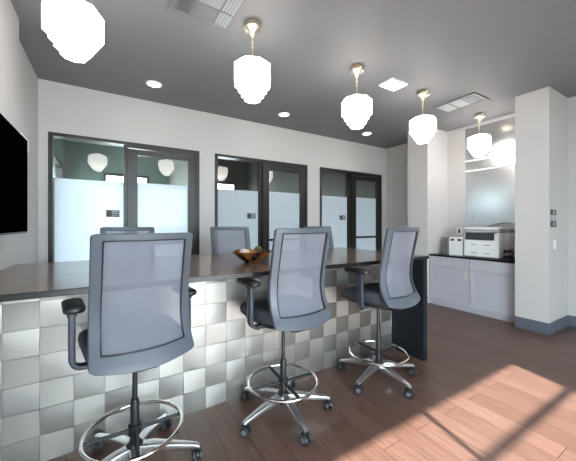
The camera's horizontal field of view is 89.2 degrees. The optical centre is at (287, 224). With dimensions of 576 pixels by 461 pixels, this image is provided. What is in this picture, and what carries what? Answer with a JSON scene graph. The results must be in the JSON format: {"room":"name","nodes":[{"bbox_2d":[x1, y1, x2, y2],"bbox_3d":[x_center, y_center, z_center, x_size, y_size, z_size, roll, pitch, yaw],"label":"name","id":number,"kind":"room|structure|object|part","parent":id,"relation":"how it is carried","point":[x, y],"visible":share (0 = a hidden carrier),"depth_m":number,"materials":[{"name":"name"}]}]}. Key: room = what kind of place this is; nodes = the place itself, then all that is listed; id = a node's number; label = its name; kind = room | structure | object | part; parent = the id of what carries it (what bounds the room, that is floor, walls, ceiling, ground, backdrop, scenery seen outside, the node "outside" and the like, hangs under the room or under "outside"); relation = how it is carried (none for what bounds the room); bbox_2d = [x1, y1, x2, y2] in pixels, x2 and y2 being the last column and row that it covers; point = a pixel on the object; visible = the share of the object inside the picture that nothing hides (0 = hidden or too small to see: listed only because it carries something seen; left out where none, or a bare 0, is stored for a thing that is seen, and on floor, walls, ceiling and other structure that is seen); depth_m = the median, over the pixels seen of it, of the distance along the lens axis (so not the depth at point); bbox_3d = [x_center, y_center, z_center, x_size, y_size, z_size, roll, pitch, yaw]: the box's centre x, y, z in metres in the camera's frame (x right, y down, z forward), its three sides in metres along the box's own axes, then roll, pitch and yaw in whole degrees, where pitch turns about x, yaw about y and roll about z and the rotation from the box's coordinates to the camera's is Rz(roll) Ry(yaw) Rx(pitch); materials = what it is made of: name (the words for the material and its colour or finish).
{"room":"common room","nodes":[
{"label":"common room","id":0,"kind":"room"},
{"bbox_2d":[0,0,37,269],"bbox_3d":[-1.260,-0.180,0.524,0.300,3.120,6.810,0,0,-32],"label":"wall","id":1,"kind":"structure","parent":0,"point":[18,78],"depth_m":2.46,"materials":[{"name":"paint"}]},
{"bbox_2d":[0,113,28,235],"bbox_3d":[-1.555,-0.287,1.434,0.147,0.690,1.670,0,0,-32],"label":"television","id":2,"kind":"object","parent":1,"relation":"attached to","point":[14,146],"visible":1,"depth_m":1.80,"materials":[{"name":"black plastic"}]},
{"bbox_3d":[-1.495,-0.278,1.430,0.045,0.672,1.600,0,0,-32],"label":"casing","id":3,"kind":"part","parent":2,"relation":"part of","materials":[{"name":"black plastic"}]},
{"bbox_2d":[55,138,65,178],"bbox_3d":[-3.899,-0.180,4.736,0.200,3.120,2.850,0,0,-32],"label":"wall","id":4,"kind":"structure","parent":0,"point":[60,144],"depth_m":5.52,"materials":[{"name":"green paint"}]},
{"bbox_2d":[55,155,62,177],"bbox_3d":[-3.839,0.055,4.714,0.100,2.450,2.150,0,0,-32],"label":"window","id":5,"kind":"structure","parent":4,"relation":"in","point":[58,165],"depth_m":5.41,"materials":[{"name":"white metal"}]},
{"bbox_3d":[-3.845,0.065,4.710,0.006,2.370,2.050,0,0,-32],"label":"glass pane","id":6,"kind":"part","parent":5,"relation":"part of","materials":[{"name":"clear glass"}]},
{"bbox_2d":[66,140,247,190],"bbox_3d":[-1.930,-0.180,7.695,6.650,3.120,0.140,0,0,-32],"label":"wall","id":7,"kind":"structure","parent":0,"point":[84,161],"depth_m":6.45,"materials":[{"name":"green paint"}]},
{"bbox_2d":[104,173,148,182],"bbox_3d":[-3.652,0.045,6.629,0.900,2.370,0.080,0,0,-32],"label":"window","id":8,"kind":"structure","parent":7,"relation":"in","point":[105,174],"depth_m":6.53,"materials":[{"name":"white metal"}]},
{"bbox_2d":[218,182,235,189],"bbox_3d":[-1.882,0.045,7.713,1.050,2.370,0.080,0,0,-32],"label":"window","id":9,"kind":"structure","parent":7,"relation":"in","point":[224,183],"depth_m":7.86,"materials":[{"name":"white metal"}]},
{"bbox_2d":[169,159,186,185],"bbox_3d":[-2.070,-0.180,5.856,0.110,3.120,2.850,0,0,-32],"label":"wall partition","id":10,"kind":"structure","parent":0,"point":[177,169],"depth_m":6.21,"materials":[{"name":"paint"}]},
{"bbox_2d":[38,79,385,262],"bbox_3d":[-0.368,-0.180,5.146,6.650,3.120,0.140,0,0,-32],"label":"wall","id":11,"kind":"structure","parent":0,"point":[62,108],"depth_m":4.40,"materials":[{"name":"paint"}]},
{"bbox_2d":[48,131,199,262],"bbox_3d":[-2.153,0.128,4.039,1.801,2.505,0.142,0,0,-32],"label":"window","id":12,"kind":"structure","parent":11,"relation":"in","point":[77,208],"depth_m":3.76,"materials":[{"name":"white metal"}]},
{"bbox_3d":[-2.583,0.352,3.821,0.750,1.875,0.006,0,0,-32],"label":"frosted glass","id":13,"kind":"part","parent":12,"relation":"part of","materials":[{"name":"white glass"}]},
{"bbox_2d":[106,210,119,216],"bbox_3d":[-2.366,-0.155,3.945,0.156,0.092,0.010,0,0,-32],"label":"room sign","id":14,"kind":"object","parent":12,"relation":"attached to","point":[109,213],"visible":1,"depth_m":3.94,"materials":[{"name":"grey"}]},
{"bbox_2d":[125,145,195,254],"bbox_3d":[-1.817,0.147,4.222,0.936,2.465,0.098,0,0,-32],"label":"door","id":15,"kind":"structure","parent":11,"relation":"in","point":[165,208],"depth_m":4.19,"materials":[{"name":"glass"}]},
{"bbox_3d":[-1.794,0.338,4.208,0.671,1.845,0.006,0,0,-32],"label":"frosted glass","id":16,"kind":"part","parent":15,"relation":"part of","materials":[{"name":"white glass"}]},
{"bbox_2d":[215,153,307,252],"bbox_3d":[-0.425,0.128,5.098,1.775,2.505,0.142,0,0,-32],"label":"window","id":17,"kind":"structure","parent":11,"relation":"in","point":[232,207],"depth_m":4.94,"materials":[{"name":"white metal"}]},
{"bbox_3d":[-0.844,0.352,4.887,0.750,1.875,0.006,0,0,-32],"label":"frosted glass","id":18,"kind":"part","parent":17,"relation":"part of","materials":[{"name":"white glass"}]},
{"bbox_2d":[247,213,255,218],"bbox_3d":[-0.626,-0.155,5.011,0.156,0.092,0.010,0,0,-32],"label":"room sign","id":19,"kind":"object","parent":17,"relation":"attached to","point":[249,215],"visible":1,"depth_m":5.01,"materials":[{"name":"grey"}]},
{"bbox_2d":[261,162,304,249],"bbox_3d":[-0.088,0.147,5.281,0.910,2.465,0.098,0,0,-32],"label":"door","id":20,"kind":"structure","parent":11,"relation":"in","point":[279,209],"depth_m":5.21,"materials":[{"name":"brown metal"}]},
{"bbox_3d":[-0.065,0.338,5.267,0.645,1.845,0.006,0,0,-32],"label":"frosted glass","id":21,"kind":"part","parent":20,"relation":"part of","materials":[{"name":"white glass"}]},
{"bbox_2d":[320,167,381,250],"bbox_3d":[1.329,0.128,6.173,1.747,2.505,0.142,0,0,-32],"label":"window","id":22,"kind":"structure","parent":11,"relation":"in","point":[331,207],"depth_m":6.06,"materials":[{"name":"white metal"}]},
{"bbox_3d":[0.922,0.352,5.969,0.750,1.875,0.006,0,0,-32],"label":"frosted glass","id":23,"kind":"part","parent":22,"relation":"part of","materials":[{"name":"white glass"}]},
{"bbox_2d":[350,173,379,250],"bbox_3d":[1.665,0.147,6.356,0.882,2.465,0.098,0,0,-32],"label":"door","id":24,"kind":"structure","parent":11,"relation":"in","point":[365,212],"depth_m":6.33,"materials":[{"name":"brown metal"}]},
{"bbox_3d":[1.689,0.338,6.342,0.617,1.845,0.006,0,0,-32],"label":"frosted glass","id":25,"kind":"part","parent":24,"relation":"part of","materials":[{"name":"white glass"}]},
{"bbox_2d":[248,162,298,193],"bbox_3d":[-0.331,-0.180,6.922,0.110,3.120,2.850,0,0,-32],"label":"wall partition","id":26,"kind":"structure","parent":0,"point":[285,182],"depth_m":6.67,"materials":[{"name":"paint"}]},
{"bbox_2d":[11,0,575,161],"bbox_3d":[0.666,-1.800,3.458,6.650,0.120,10.200,0,0,-32],"label":"ceiling","id":27,"kind":"structure","parent":0,"point":[500,51],"depth_m":3.02,"materials":[{"name":"paint"}]},
{"bbox_2d":[41,0,103,62],"bbox_3d":[-1.364,-1.404,1.862,0.299,0.672,0.299,0,0,38],"label":"pendant lamp","id":28,"kind":"object","parent":27,"relation":"hanging from","point":[75,28],"visible":1,"depth_m":1.78,"materials":[{"name":"white glass"}]},
{"bbox_2d":[145,80,162,87],"bbox_3d":[-1.653,-1.736,3.603,0.196,0.008,0.196,0,0,-32],"label":"recessed light","id":29,"kind":"object","parent":27,"relation":"in","point":[155,84],"visible":1,"depth_m":3.60,"materials":[{"name":"white plastic"}]},
{"bbox_2d":[168,0,250,32],"bbox_3d":[-0.589,-1.732,2.243,0.510,0.016,0.600,0,0,-33],"label":"ceiling vent","id":30,"kind":"object","parent":27,"relation":"in","point":[222,15],"visible":1,"depth_m":2.36,"materials":[{"name":"white metal"}]},
{"bbox_2d":[176,0,193,13],"bbox_3d":[-0.723,-1.732,2.161,0.101,0.005,0.492,0,0,-33],"label":"grille","id":31,"kind":"object","parent":30,"relation":"attached to","point":[182,6],"depth_m":2.31,"materials":[{"name":"metal"}]},
{"bbox_3d":[-0.682,-1.733,2.383,0.180,0.006,0.173,0,0,-33],"label":"blank plate","id":32,"kind":"part","parent":30,"relation":"part of","materials":[{"name":"paint"}]},
{"bbox_2d":[234,19,269,103],"bbox_3d":[-0.305,-1.404,2.511,0.299,0.672,0.299,0,0,38],"label":"pendant lamp","id":33,"kind":"object","parent":27,"relation":"hanging from","point":[251,73],"visible":1,"depth_m":2.42,"materials":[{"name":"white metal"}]},
{"bbox_3d":[-0.305,-1.238,2.511,0.299,0.340,0.299,0,0,-7],"label":"lamp shade","id":34,"kind":"part","parent":33,"relation":"part of","materials":[{"name":"white glass"}]},
{"bbox_3d":[-0.305,-1.518,2.511,0.026,0.167,0.025,0,0,-32],"label":"stem","id":35,"kind":"part","parent":33,"relation":"part of","materials":[{"name":"gold metal"}]},
{"bbox_2d":[278,112,289,116],"bbox_3d":[-0.061,-1.736,4.595,0.196,0.008,0.196,0,0,-32],"label":"recessed light","id":36,"kind":"object","parent":27,"relation":"in","point":[281,114],"visible":1,"depth_m":4.58,"materials":[{"name":"white"}]},
{"bbox_2d":[342,64,371,128],"bbox_3d":[0.755,-1.404,3.207,0.299,0.672,0.299,0,0,38],"label":"pendant lamp","id":37,"kind":"object","parent":27,"relation":"hanging from","point":[356,108],"visible":1,"depth_m":3.12,"materials":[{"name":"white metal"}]},
{"bbox_3d":[0.755,-1.238,3.207,0.299,0.340,0.299,0,0,-7],"label":"lamp shade","id":38,"kind":"part","parent":37,"relation":"part of","materials":[{"name":"white glass"}]},
{"bbox_2d":[379,78,407,90],"bbox_3d":[1.304,-1.731,3.614,0.300,0.018,0.230,0,0,-32],"label":"ceiling light","id":39,"kind":"object","parent":27,"relation":"attached to","point":[393,84],"visible":1,"depth_m":3.58,"materials":[{"name":"white plastic"}]},
{"bbox_2d":[409,89,436,143],"bbox_3d":[1.752,-1.404,3.794,0.299,0.672,0.299,0,0,38],"label":"pendant lamp","id":40,"kind":"object","parent":27,"relation":"hanging from","point":[422,127],"visible":1,"depth_m":3.71,"materials":[{"name":"white glass"}]},
{"bbox_3d":[1.752,-1.238,3.794,0.299,0.340,0.299,0,0,-7],"label":"lamp shade","id":41,"kind":"part","parent":40,"relation":"part of","materials":[{"name":"white glass"}]},
{"bbox_2d":[433,92,488,112],"bbox_3d":[2.450,-1.732,4.164,0.380,0.016,0.580,0,0,-32],"label":"ceiling vent","id":42,"kind":"object","parent":27,"relation":"in","point":[473,98],"visible":1,"depth_m":4.13,"materials":[{"name":"white metal"}]},
{"bbox_2d":[467,113,490,156],"bbox_3d":[2.986,-1.404,4.563,0.299,0.672,0.299,0,0,38],"label":"pendant lamp","id":43,"kind":"object","parent":27,"relation":"hanging from","point":[478,144],"visible":1,"depth_m":4.48,"materials":[{"name":"white glass"}]},
{"bbox_3d":[2.986,-1.238,4.563,0.299,0.340,0.299,0,0,38],"label":"lamp shade","id":44,"kind":"part","parent":43,"relation":"part of","materials":[{"name":"white glass"}]},
{"bbox_2d":[47,303,575,460],"bbox_3d":[1.474,1.430,2.140,6.650,0.100,7.110,0,0,-32],"label":"floor","id":45,"kind":"structure","parent":0,"point":[486,388],"depth_m":2.16,"materials":[{"name":"brown wood"}]},
{"bbox_2d":[100,227,154,258],"bbox_3d":[-1.420,0.699,2.665,0.699,1.358,0.703,0,0,-32],"label":"counter stool","id":46,"kind":"object","parent":45,"relation":"on","point":[103,230],"visible":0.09,"depth_m":2.86,"materials":[{"name":"fabric"}]},
{"bbox_2d":[61,232,201,460],"bbox_3d":[-0.871,0.709,1.622,0.699,1.338,0.703,0,0,-40],"label":"counter stool","id":47,"kind":"object","parent":45,"relation":"on","point":[129,343],"visible":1,"depth_m":1.46,"materials":[{"name":"grey fabric"}]},
{"bbox_3d":[-1.004,0.579,1.492,0.193,0.294,0.054,0,0,-40],"label":"armrest","id":48,"kind":"part","parent":47,"relation":"part of","materials":[{"name":"plastic"}]},
{"bbox_3d":[-1.038,1.269,1.726,0.323,0.074,0.054,0,0,25],"label":"leg","id":49,"kind":"part","parent":47,"relation":"part of","materials":[{"name":"metal"}]},
{"bbox_3d":[-0.993,1.269,1.505,0.054,0.074,0.323,0,0,43],"label":"leg","id":50,"kind":"part","parent":47,"relation":"part of","materials":[{"name":"metal"}]},
{"bbox_3d":[-0.889,0.638,1.677,0.500,0.110,0.504,0,0,-40],"label":"seat","id":51,"kind":"part","parent":47,"relation":"part of","materials":[{"name":"grey fabric"}]},
{"bbox_3d":[-0.769,1.269,1.480,0.054,0.074,0.323,0,0,-30],"label":"leg","id":52,"kind":"part","parent":47,"relation":"part of","materials":[{"name":"metal"}]},
{"bbox_3d":[-0.712,0.367,1.463,0.482,0.654,0.144,0,0,-40],"label":"backrest frame","id":53,"kind":"part","parent":47,"relation":"part of","materials":[{"name":"grey plastic"}]},
{"bbox_3d":[-0.714,0.344,1.465,0.387,0.546,0.094,0,0,-40],"label":"panel","id":54,"kind":"part","parent":47,"relation":"part of","materials":[{"name":"grey fabric"}]},
{"bbox_3d":[-0.842,1.269,1.837,0.054,0.074,0.323,0,0,6],"label":"leg","id":55,"kind":"part","parent":47,"relation":"part of","materials":[{"name":"metal"}]},
{"bbox_3d":[-0.676,1.269,1.685,0.323,0.074,0.054,0,0,-11],"label":"leg","id":56,"kind":"part","parent":47,"relation":"part of","materials":[{"name":"metal"}]},
{"bbox_3d":[-0.685,0.579,1.754,0.193,0.294,0.054,0,0,-40],"label":"armrest","id":57,"kind":"part","parent":47,"relation":"part of","materials":[{"name":"plastic"}]},
{"bbox_2d":[0,247,428,460],"bbox_3d":[-0.370,0.847,2.648,3.415,1.067,1.338,0,0,-32],"label":"kitchen island","id":58,"kind":"object","parent":45,"relation":"on","point":[47,405],"depth_m":2.07,"materials":[{"name":"grey tile"}]},
{"bbox_2d":[0,247,425,294],"bbox_3d":[-0.372,0.327,2.650,3.415,0.028,1.332,0,0,-32],"label":"countertop","id":59,"kind":"structure","parent":58,"relation":"on","point":[33,277],"depth_m":2.05,"materials":[{"name":"brown wood"}]},
{"bbox_2d":[231,249,271,262],"bbox_3d":[-0.304,0.267,2.476,0.348,0.093,0.348,0,0,-32],"label":"bowl","id":60,"kind":"object","parent":58,"relation":"on","point":[249,257],"visible":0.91,"depth_m":2.38,"materials":[{"name":"brown wood"}]},
{"bbox_2d":[254,246,261,252],"bbox_3d":[-0.258,0.219,2.528,0.074,0.074,0.074,0,0,-32],"label":"decorative ball","id":61,"kind":"object","parent":60,"relation":"in","point":[258,249],"visible":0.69,"depth_m":2.50,"materials":[{"name":"green"}]},
{"bbox_3d":[1.183,0.861,3.317,0.059,1.039,0.820,0,0,-32],"label":"panel","id":62,"kind":"part","parent":58,"relation":"part of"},
{"bbox_2d":[210,227,250,253],"bbox_3d":[-0.534,0.699,3.208,0.699,1.358,0.703,0,0,-32],"label":"counter stool","id":63,"kind":"object","parent":45,"relation":"on","point":[242,234],"visible":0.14,"depth_m":3.40,"materials":[{"name":"fabric"}]},
{"bbox_3d":[-0.667,0.324,3.385,0.387,0.546,0.094,0,0,-32],"label":"panel","id":64,"kind":"part","parent":63,"relation":"part of","materials":[{"name":"grey fabric"}]},
{"bbox_2d":[236,228,332,446],"bbox_3d":[-0.044,0.699,2.119,0.699,1.358,0.703,0,0,-36],"label":"counter stool","id":65,"kind":"object","parent":45,"relation":"on","point":[291,311],"visible":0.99,"depth_m":1.94,"materials":[{"name":"fabric"}]},
{"bbox_3d":[-0.185,0.559,1.998,0.193,0.294,0.054,0,0,-35],"label":"armrest","id":66,"kind":"part","parent":65,"relation":"part of","materials":[{"name":"plastic"}]},
{"bbox_3d":[-0.203,1.269,2.234,0.323,0.074,0.054,0,0,28],"label":"leg","id":67,"kind":"part","parent":65,"relation":"part of","materials":[{"name":"metal"}]},
{"bbox_3d":[-0.173,1.269,2.011,0.323,0.074,0.054,0,0,-44],"label":"leg","id":68,"kind":"part","parent":65,"relation":"part of","materials":[{"name":"metal"}]},
{"bbox_3d":[-0.058,0.618,2.175,0.500,0.110,0.504,0,0,-35],"label":"seat","id":69,"kind":"part","parent":65,"relation":"part of","materials":[{"name":"grey fabric"}]},
{"bbox_3d":[0.048,1.269,1.970,0.054,0.074,0.323,0,0,-25],"label":"leg","id":70,"kind":"part","parent":65,"relation":"part of","materials":[{"name":"metal"}]},
{"bbox_3d":[0.104,0.347,1.949,0.482,0.654,0.144,0,0,-35],"label":"backrest frame","id":71,"kind":"part","parent":65,"relation":"part of","materials":[{"name":"grey plastic"}]},
{"bbox_3d":[0.102,0.324,1.951,0.387,0.546,0.094,0,0,-35],"label":"panel","id":72,"kind":"part","parent":65,"relation":"part of","materials":[{"name":"grey fabric"}]},
{"bbox_3d":[0.155,1.269,2.168,0.323,0.074,0.054,0,0,-7],"label":"leg","id":73,"kind":"part","parent":65,"relation":"part of","materials":[{"name":"metal"}]},
{"bbox_2d":[304,226,333,247],"bbox_3d":[0.553,0.699,3.874,0.699,1.358,0.703,0,0,-32],"label":"counter stool","id":74,"kind":"object","parent":45,"relation":"on","point":[331,245],"visible":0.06,"depth_m":4.12,"materials":[{"name":"fabric"}]},
{"bbox_2d":[338,227,419,398],"bbox_3d":[0.806,0.699,2.609,0.699,1.358,0.703,0,0,-37],"label":"counter stool","id":75,"kind":"object","parent":45,"relation":"on","point":[389,293],"visible":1,"depth_m":2.44,"materials":[{"name":"fabric"}]},
{"bbox_3d":[0.643,1.269,2.719,0.323,0.074,0.054,0,0,27],"label":"leg","id":76,"kind":"part","parent":75,"relation":"part of","materials":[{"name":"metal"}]},
{"bbox_3d":[0.669,0.559,2.484,0.193,0.294,0.054,0,0,-38],"label":"armrest","id":77,"kind":"part","parent":75,"relation":"part of","materials":[{"name":"plastic"}]},
{"bbox_3d":[0.680,1.269,2.497,0.054,0.074,0.323,0,0,44],"label":"leg","id":78,"kind":"part","parent":75,"relation":"part of","materials":[{"name":"metal"}]},
{"bbox_3d":[0.790,0.618,2.665,0.500,0.110,0.504,0,0,-38],"label":"seat","id":79,"kind":"part","parent":75,"relation":"part of","materials":[{"name":"grey fabric"}]},
{"bbox_3d":[0.902,1.269,2.464,0.054,0.074,0.323,0,0,-27],"label":"leg","id":80,"kind":"part","parent":75,"relation":"part of","materials":[{"name":"metal"}]},
{"bbox_3d":[1.003,1.269,2.665,0.323,0.074,0.054,0,0,-9],"label":"leg","id":81,"kind":"part","parent":75,"relation":"part of","materials":[{"name":"metal"}]},
{"bbox_3d":[0.959,0.347,2.444,0.482,0.654,0.144,0,0,-38],"label":"backrest frame","id":82,"kind":"part","parent":75,"relation":"part of","materials":[{"name":"grey plastic"}]},
{"bbox_3d":[0.957,0.324,2.447,0.387,0.546,0.094,0,0,-37],"label":"panel","id":83,"kind":"part","parent":75,"relation":"part of","materials":[{"name":"grey fabric"}]},
{"bbox_2d":[430,256,469,311],"bbox_3d":[2.902,0.959,5.016,0.602,0.842,0.671,0,0,-32],"label":"base cabinet","id":84,"kind":"object","parent":45,"relation":"on","point":[449,277],"visible":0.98,"depth_m":4.85,"materials":[{"name":"paint"}]},
{"bbox_3d":[2.679,0.622,4.879,0.024,0.156,0.657,0,0,-32],"label":"drawer","id":85,"kind":"part","parent":84,"relation":"part of","materials":[{"name":"paint"}]},
{"bbox_2d":[470,259,514,322],"bbox_3d":[3.247,0.959,4.452,0.602,0.842,0.651,0,0,-32],"label":"base cabinet","id":86,"kind":"object","parent":45,"relation":"on","point":[492,284],"visible":0.73,"depth_m":4.31,"materials":[{"name":"paint"}]},
{"bbox_2d":[429,253,514,263],"bbox_3d":[3.077,0.522,4.741,0.571,0.029,1.324,0,0,-32],"label":"countertop","id":87,"kind":"structure","parent":86,"relation":"on","point":[432,254],"depth_m":4.56,"materials":[{"name":"black stone"}]},
{"bbox_2d":[444,237,448,253],"bbox_3d":[2.855,0.363,5.215,0.222,0.290,0.032,0,0,-32],"label":"folder","id":88,"kind":"object","parent":87,"relation":"on","point":[445,238],"visible":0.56,"depth_m":5.16,"materials":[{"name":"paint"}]},
{"bbox_2d":[447,238,448,253],"bbox_3d":[2.884,0.373,5.168,0.222,0.270,0.032,0,0,-32],"label":"folder","id":89,"kind":"object","parent":87,"relation":"on","point":[448,238],"visible":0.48,"depth_m":5.11,"materials":[{"name":"grey plastic"}]},
{"bbox_2d":[449,237,464,255],"bbox_3d":[2.892,0.358,4.963,0.162,0.300,0.230,0,0,-32],"label":"carton","id":90,"kind":"object","parent":87,"relation":"on","point":[456,244],"visible":0.83,"depth_m":4.91,"materials":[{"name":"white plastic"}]},
{"bbox_2d":[463,222,511,258],"bbox_3d":[3.159,0.233,4.630,0.395,0.551,0.556,0,0,-32],"label":"printer","id":91,"kind":"object","parent":87,"relation":"on","point":[489,241],"visible":0.92,"depth_m":4.50,"materials":[{"name":"white plastic"}]},
{"bbox_3d":[3.004,0.309,4.562,0.014,0.127,0.470,0,0,-32],"label":"paper drawer","id":92,"kind":"part","parent":91,"relation":"part of","materials":[{"name":"white plastic"}]},
{"bbox_3d":[3.004,0.435,4.562,0.014,0.105,0.470,0,0,-32],"label":"paper drawer","id":93,"kind":"part","parent":91,"relation":"part of","materials":[{"name":"white plastic"}]},
{"bbox_3d":[3.166,0.052,4.661,0.350,0.038,0.500,0,0,-32],"label":"scanner lid","id":94,"kind":"part","parent":91,"relation":"part of","materials":[{"name":"white plastic"}]},
{"bbox_3d":[3.083,0.097,4.428,0.055,0.038,0.190,0,0,-32],"label":"control panel","id":95,"kind":"part","parent":91,"relation":"part of","materials":[{"name":"grey plastic"}]},
{"bbox_2d":[503,249,514,259],"bbox_3d":[3.330,0.433,4.269,0.280,0.150,0.200,0,0,-32],"label":"desk tray","id":96,"kind":"object","parent":87,"relation":"on","point":[504,250],"visible":0.52,"depth_m":4.30,"materials":[{"name":"black plastic"}]},
{"bbox_2d":[503,255,514,258],"bbox_3d":[3.330,0.470,4.269,0.280,0.035,0.200,0,0,-32],"label":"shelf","id":97,"kind":"object","parent":96,"relation":"attached to","point":[508,256],"depth_m":4.34,"materials":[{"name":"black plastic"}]},
{"bbox_3d":[3.024,0.622,4.315,0.024,0.156,0.637,0,0,-32],"label":"drawer","id":98,"kind":"part","parent":86,"relation":"part of","materials":[{"name":"paint"}]},
{"bbox_2d":[322,171,374,198],"bbox_3d":[1.601,-0.180,8.106,0.200,3.120,2.850,0,0,-32],"label":"wall","id":99,"kind":"structure","parent":0,"point":[333,184],"depth_m":8.14,"materials":[{"name":"grey paint"}]},
{"bbox_2d":[386,86,575,322],"bbox_3d":[3.856,-0.180,3.659,1.000,3.120,6.810,0,0,-32],"label":"wall","id":100,"kind":"structure","parent":0,"point":[428,193],"depth_m":3.94,"materials":[{"name":"paint"}]},
{"bbox_2d":[386,158,407,245],"bbox_3d":[2.503,-0.120,6.231,0.020,2.600,1.010,0,0,-32],"label":"trim","id":101,"kind":"structure","parent":100,"relation":"attached to","point":[405,159],"depth_m":6.55,"materials":[{"name":"paint"}]},
{"bbox_2d":[457,228,461,233],"bbox_3d":[3.096,0.110,5.275,0.009,0.120,0.100,0,0,-32],"label":"wall outlet","id":102,"kind":"object","parent":100,"relation":"attached to","point":[459,230],"visible":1,"depth_m":5.27,"materials":[{"name":"white plastic"}]},
{"bbox_2d":[447,113,514,133],"bbox_3d":[3.319,-1.716,4.890,0.030,0.043,1.330,0,0,-32],"label":"trim","id":103,"kind":"structure","parent":100,"relation":"attached to","point":[513,114],"depth_m":4.92,"materials":[{"name":"paint"}]},
{"bbox_2d":[465,117,514,255],"bbox_3d":[3.402,-0.605,4.748,0.034,2.170,0.998,0,0,-32],"label":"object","id":104,"kind":"object","parent":100,"relation":"attached to","point":[489,178],"visible":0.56,"depth_m":4.80,"materials":[{"name":"white plastic"}]},
{"bbox_2d":[515,315,575,335],"bbox_3d":[3.723,1.306,3.578,0.712,0.147,6.810,0,0,-32],"label":"baseboard","id":105,"kind":"structure","parent":100,"relation":"attached to","point":[555,326],"depth_m":3.81,"materials":[{"name":"paint"}]},
{"bbox_2d":[550,209,555,226],"bbox_3d":[3.385,-0.085,3.721,0.180,0.224,0.016,0,0,-32],"label":"wall sign","id":106,"kind":"object","parent":100,"relation":"attached to","point":[552,212],"visible":1,"depth_m":3.70,"materials":[{"name":"grey metal"}]}
]}

